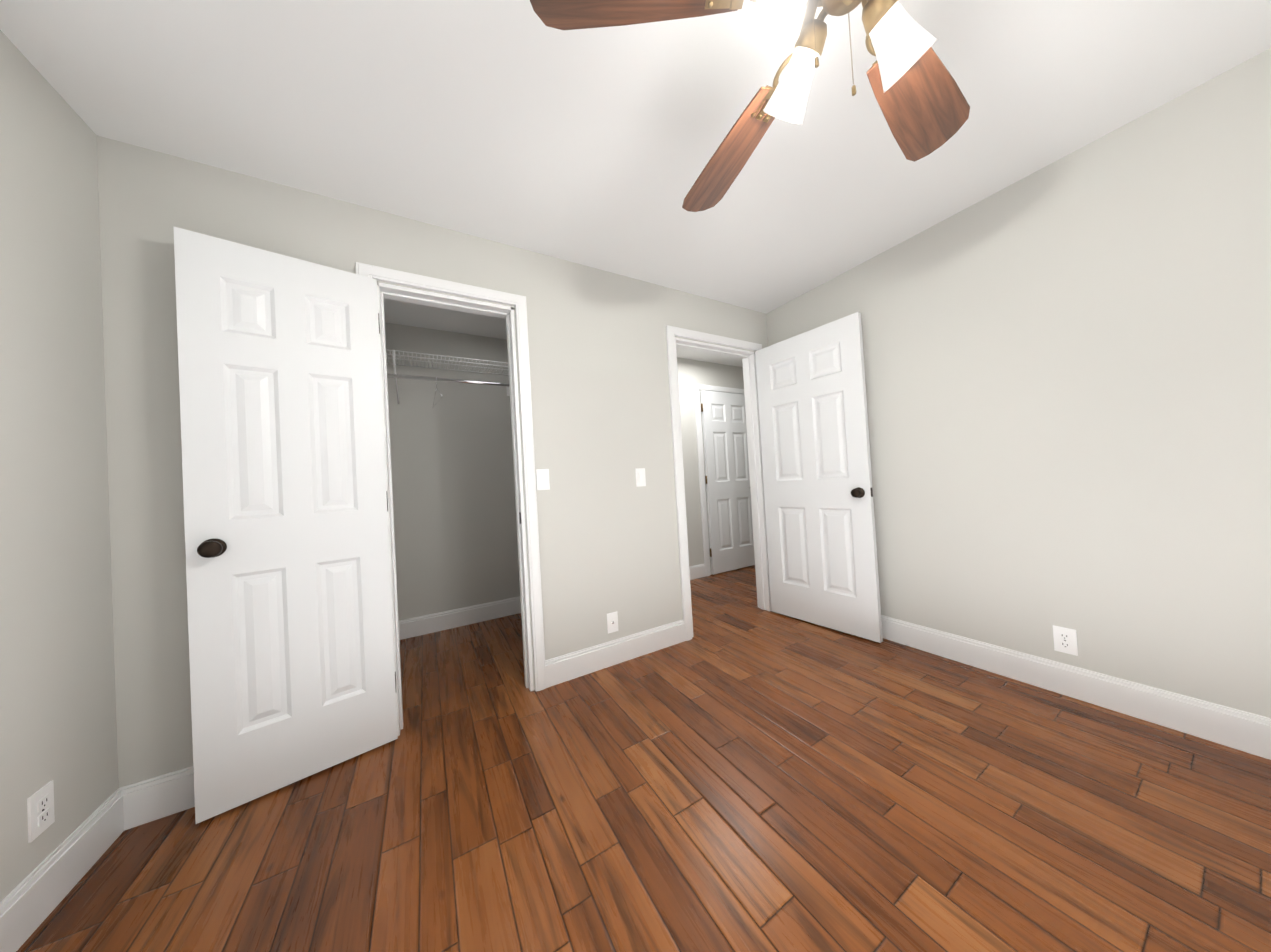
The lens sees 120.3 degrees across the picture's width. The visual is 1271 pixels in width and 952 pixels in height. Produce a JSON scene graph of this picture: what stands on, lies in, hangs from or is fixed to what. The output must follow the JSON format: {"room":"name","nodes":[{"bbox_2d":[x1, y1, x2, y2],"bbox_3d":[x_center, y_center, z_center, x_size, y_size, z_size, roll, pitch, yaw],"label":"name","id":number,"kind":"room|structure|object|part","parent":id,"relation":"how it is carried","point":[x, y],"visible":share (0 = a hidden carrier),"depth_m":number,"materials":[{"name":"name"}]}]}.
{"room":"empty bedroom","nodes":[
{"label":"empty bedroom","id":0,"kind":"room"},
{"bbox_2d":[0,30,118,901],"bbox_3d":[-1.047,-0.063,-0.184,0.120,2.386,3.492,-3,-1,-30],"label":"wall","id":1,"kind":"structure","parent":0,"point":[58,724],"depth_m":1.06,"materials":[{"name":"paint"}]},
{"bbox_2d":[27,780,54,842],"bbox_3d":[-1.609,0.907,0.990,0.008,0.115,0.070,-3,-1,-30],"label":"electrical outlet","id":2,"kind":"object","parent":1,"relation":"attached to","point":[40,810],"visible":1,"depth_m":0.98,"materials":[{"name":"white plastic"}]},
{"bbox_2d":[0,785,127,951],"bbox_3d":[-1.585,1.111,0.974,0.015,0.139,0.530,-3,-1,-30],"label":"baseboard","id":3,"kind":"structure","parent":1,"relation":"attached to","point":[36,896],"depth_m":1.01,"materials":[{"name":"paint"}]},
{"bbox_2d":[97,135,770,787],"bbox_3d":[-0.314,-0.067,2.191,3.532,2.386,0.120,-3,-1,-30],"label":"wall","id":4,"kind":"structure","parent":0,"point":[601,423],"depth_m":1.70,"materials":[{"name":"paint"}]},
{"bbox_2d":[128,766,194,828],"bbox_3d":[-1.433,1.110,1.407,0.714,0.139,0.015,-3,-1,-30],"label":"baseboard","id":5,"kind":"structure","parent":4,"relation":"attached to","point":[164,795],"depth_m":1.27,"materials":[{"name":"paint"}]},
{"bbox_2d":[173,226,397,823],"bbox_3d":[-1.327,0.145,1.439,0.574,2.030,0.161,-2,-1,-41],"label":"closet door","id":6,"kind":"structure","parent":4,"relation":"in","point":[291,649],"depth_m":1.39,"materials":[{"name":"paint"}]},
{"bbox_3d":[-1.502,0.253,1.281,0.096,0.066,0.161,-2,-1,-41],"label":"knob","id":7,"kind":"part","parent":6,"relation":"part of","materials":[{"name":"brown metal"}]},
{"bbox_2d":[378,313,395,688],"bbox_3d":[-0.049,0.062,2.241,2.469,1.690,0.011,-3,-1,-30],"label":"door hinges","id":8,"kind":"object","parent":4,"relation":"attached to","point":[387,505],"depth_m":1.62,"materials":[{"name":"silver metal"}]},
{"bbox_2d":[536,469,549,489],"bbox_3d":[-0.507,0.019,2.000,0.070,0.115,0.010,-3,-1,-30],"label":"light switch","id":9,"kind":"object","parent":4,"relation":"attached to","point":[542,478],"visible":1,"depth_m":2.00,"materials":[{"name":"white plastic"}]},
{"bbox_2d":[607,611,618,633],"bbox_3d":[-0.134,0.873,2.172,0.070,0.115,0.014,-3,-1,-30],"label":"outlet","id":10,"kind":"object","parent":4,"relation":"attached to","point":[612,621],"visible":1,"depth_m":2.17,"materials":[{"name":"white plastic"}]},
{"bbox_2d":[545,619,684,687],"bbox_3d":[-0.080,1.045,2.194,0.935,0.139,0.015,-3,-1,-30],"label":"baseboard","id":11,"kind":"structure","parent":4,"relation":"attached to","point":[560,669],"depth_m":2.15,"materials":[{"name":"paint"}]},
{"bbox_2d":[635,468,645,486],"bbox_3d":[0.034,0.009,2.314,0.070,0.115,0.010,-3,-1,-30],"label":"light switch","id":12,"kind":"object","parent":4,"relation":"attached to","point":[640,477],"visible":1,"depth_m":2.31,"materials":[{"name":"white plastic"}]},
{"bbox_2d":[755,312,882,642],"bbox_3d":[1.228,0.018,2.550,0.161,2.030,0.756,-3,-1,-35],"label":"entry door","id":13,"kind":"structure","parent":4,"relation":"in","point":[818,492],"depth_m":2.48,"materials":[{"name":"paint"}]},
{"bbox_3d":[1.423,0.102,2.280,0.161,0.066,0.096,-3,-1,-35],"label":"knob","id":14,"kind":"part","parent":13,"relation":"part of","materials":[{"name":"brown metal"}]},
{"bbox_2d":[385,322,519,620],"bbox_3d":[-1.269,0.003,3.136,1.920,2.386,0.120,-3,-1,-30],"label":"wall","id":15,"kind":"structure","parent":0,"point":[454,509],"depth_m":2.92,"materials":[{"name":"paint"}]},
{"bbox_2d":[386,349,509,404],"bbox_3d":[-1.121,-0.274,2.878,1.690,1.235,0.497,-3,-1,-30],"label":"closet shelf","id":16,"kind":"object","parent":15,"relation":"attached to","point":[396,376],"visible":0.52,"depth_m":2.71,"materials":[{"name":"white metal"}]},
{"bbox_2d":[399,596,520,639],"bbox_3d":[-1.163,1.121,3.064,1.699,0.139,0.015,-3,-1,-30],"label":"baseboard","id":17,"kind":"structure","parent":15,"relation":"attached to","point":[431,623],"depth_m":2.91,"materials":[{"name":"paint"}]},
{"bbox_2d":[0,0,1270,366],"bbox_3d":[0.692,-1.379,1.570,4.993,0.100,4.910,-3,-1,-30],"label":"ceiling","id":18,"kind":"structure","parent":0,"point":[516,124],"depth_m":1.28,"materials":[{"name":"paint"}]},
{"bbox_2d":[530,0,969,211],"bbox_3d":[0.455,-1.085,0.787,1.247,0.486,1.261,-3,-1,-30],"label":"ceiling fan","id":19,"kind":"object","parent":18,"relation":"hanging from","point":[922,102],"visible":1,"depth_m":0.86,"materials":[{"name":"brown wood"}]},
{"bbox_3d":[0.002,-0.996,0.745,0.447,0.006,0.160,-3,12,-1],"label":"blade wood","id":20,"kind":"part","parent":19,"relation":"part of","materials":[{"name":"brown wood"}]},
{"bbox_3d":[0.297,-1.006,1.167,0.160,0.006,0.447,-17,3,-19],"label":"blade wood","id":21,"kind":"part","parent":19,"relation":"part of","materials":[{"name":"brown wood"}]},
{"bbox_3d":[0.385,-0.941,0.890,0.105,0.142,0.144,-3,-1,-23],"label":"lamp shade","id":22,"kind":"part","parent":19,"relation":"part of","materials":[{"name":"white glass"}]},
{"bbox_3d":[0.305,-0.940,0.692,0.144,0.142,0.105,-3,-1,-23],"label":"lamp shade","id":23,"kind":"part","parent":19,"relation":"part of","materials":[{"name":"white glass"}]},
{"bbox_2d":[794,0,838,57],"bbox_3d":[0.410,-0.999,0.824,0.066,0.067,0.096,-3,-1,-23],"label":"socket","id":24,"kind":"object","parent":19,"relation":"attached to","point":[815,29],"depth_m":0.82,"materials":[{"name":"gold metal"}]},
{"bbox_2d":[854,0,899,35],"bbox_3d":[0.512,-1.005,0.782,0.096,0.067,0.066,-3,-1,-23],"label":"socket","id":25,"kind":"object","parent":19,"relation":"attached to","point":[877,15],"depth_m":0.78,"materials":[{"name":"gold metal"}]},
{"bbox_3d":[0.582,-0.954,0.810,0.144,0.142,0.105,-3,-1,-23],"label":"lamp shade","id":26,"kind":"part","parent":19,"relation":"part of","materials":[{"name":"white glass"}]},
{"bbox_3d":[0.789,-1.037,1.016,0.447,0.006,0.160,-3,-14,-37],"label":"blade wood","id":27,"kind":"part","parent":19,"relation":"part of","materials":[{"name":"brown wood"}]},
{"bbox_2d":[16,565,1270,951],"bbox_3d":[0.832,1.077,1.530,4.993,0.050,4.910,-3,-1,-30],"label":"floor","id":28,"kind":"structure","parent":0,"point":[740,771],"depth_m":1.13,"materials":[{"name":"brown wood"}]},
{"bbox_2d":[677,357,743,574],"bbox_3d":[0.725,-0.095,4.099,2.500,2.386,0.120,-3,-1,-30],"label":"wall","id":29,"kind":"structure","parent":0,"point":[691,372],"depth_m":3.97,"materials":[{"name":"paint"}]},
{"bbox_2d":[689,564,705,579],"bbox_3d":[0.270,1.049,3.701,1.219,0.139,0.015,-3,-1,-30],"label":"baseboard","id":30,"kind":"structure","parent":29,"relation":"attached to","point":[696,571],"depth_m":3.92,"materials":[{"name":"paint"}]},
{"bbox_2d":[693,384,743,575],"bbox_3d":[1.100,0.022,4.221,0.908,2.114,0.036,-3,-1,-30],"label":"door frame","id":31,"kind":"structure","parent":29,"relation":"attached to","point":[698,388],"depth_m":4.01,"materials":[{"name":"paint"}]},
{"bbox_3d":[0.785,0.043,4.024,0.026,1.690,0.014,-3,-1,-30],"label":"trim of the hall hinges","id":32,"kind":"part","parent":31,"relation":"part of","materials":[{"name":"white wood"}]},
{"bbox_2d":[700,390,754,574],"bbox_3d":[1.123,0.050,4.185,0.740,2.030,0.098,-3,-1,-30],"label":"hall door","id":33,"kind":"structure","parent":29,"relation":"in","point":[729,509],"depth_m":4.16,"materials":[{"name":"paint"}]},
{"bbox_2d":[766,48,1270,717],"bbox_3d":[2.064,-0.214,1.487,0.120,2.386,3.492,-3,-1,-30],"label":"wall","id":34,"kind":"structure","parent":0,"point":[1068,374],"depth_m":1.54,"materials":[{"name":"paint"}]},
{"bbox_2d":[1053,625,1077,655],"bbox_3d":[1.941,0.743,1.649,0.008,0.115,0.070,-3,-1,-30],"label":"electrical outlet","id":35,"kind":"object","parent":34,"relation":"attached to","point":[1065,640],"visible":1,"depth_m":1.65,"materials":[{"name":"white plastic"}]},
{"bbox_2d":[881,615,1270,759],"bbox_3d":[2.029,0.913,1.498,0.021,0.139,3.341,-3,-1,-30],"label":"baseboard","id":36,"kind":"structure","parent":34,"relation":"attached to","point":[1237,729],"depth_m":1.55,"materials":[{"name":"paint"}]}
]}

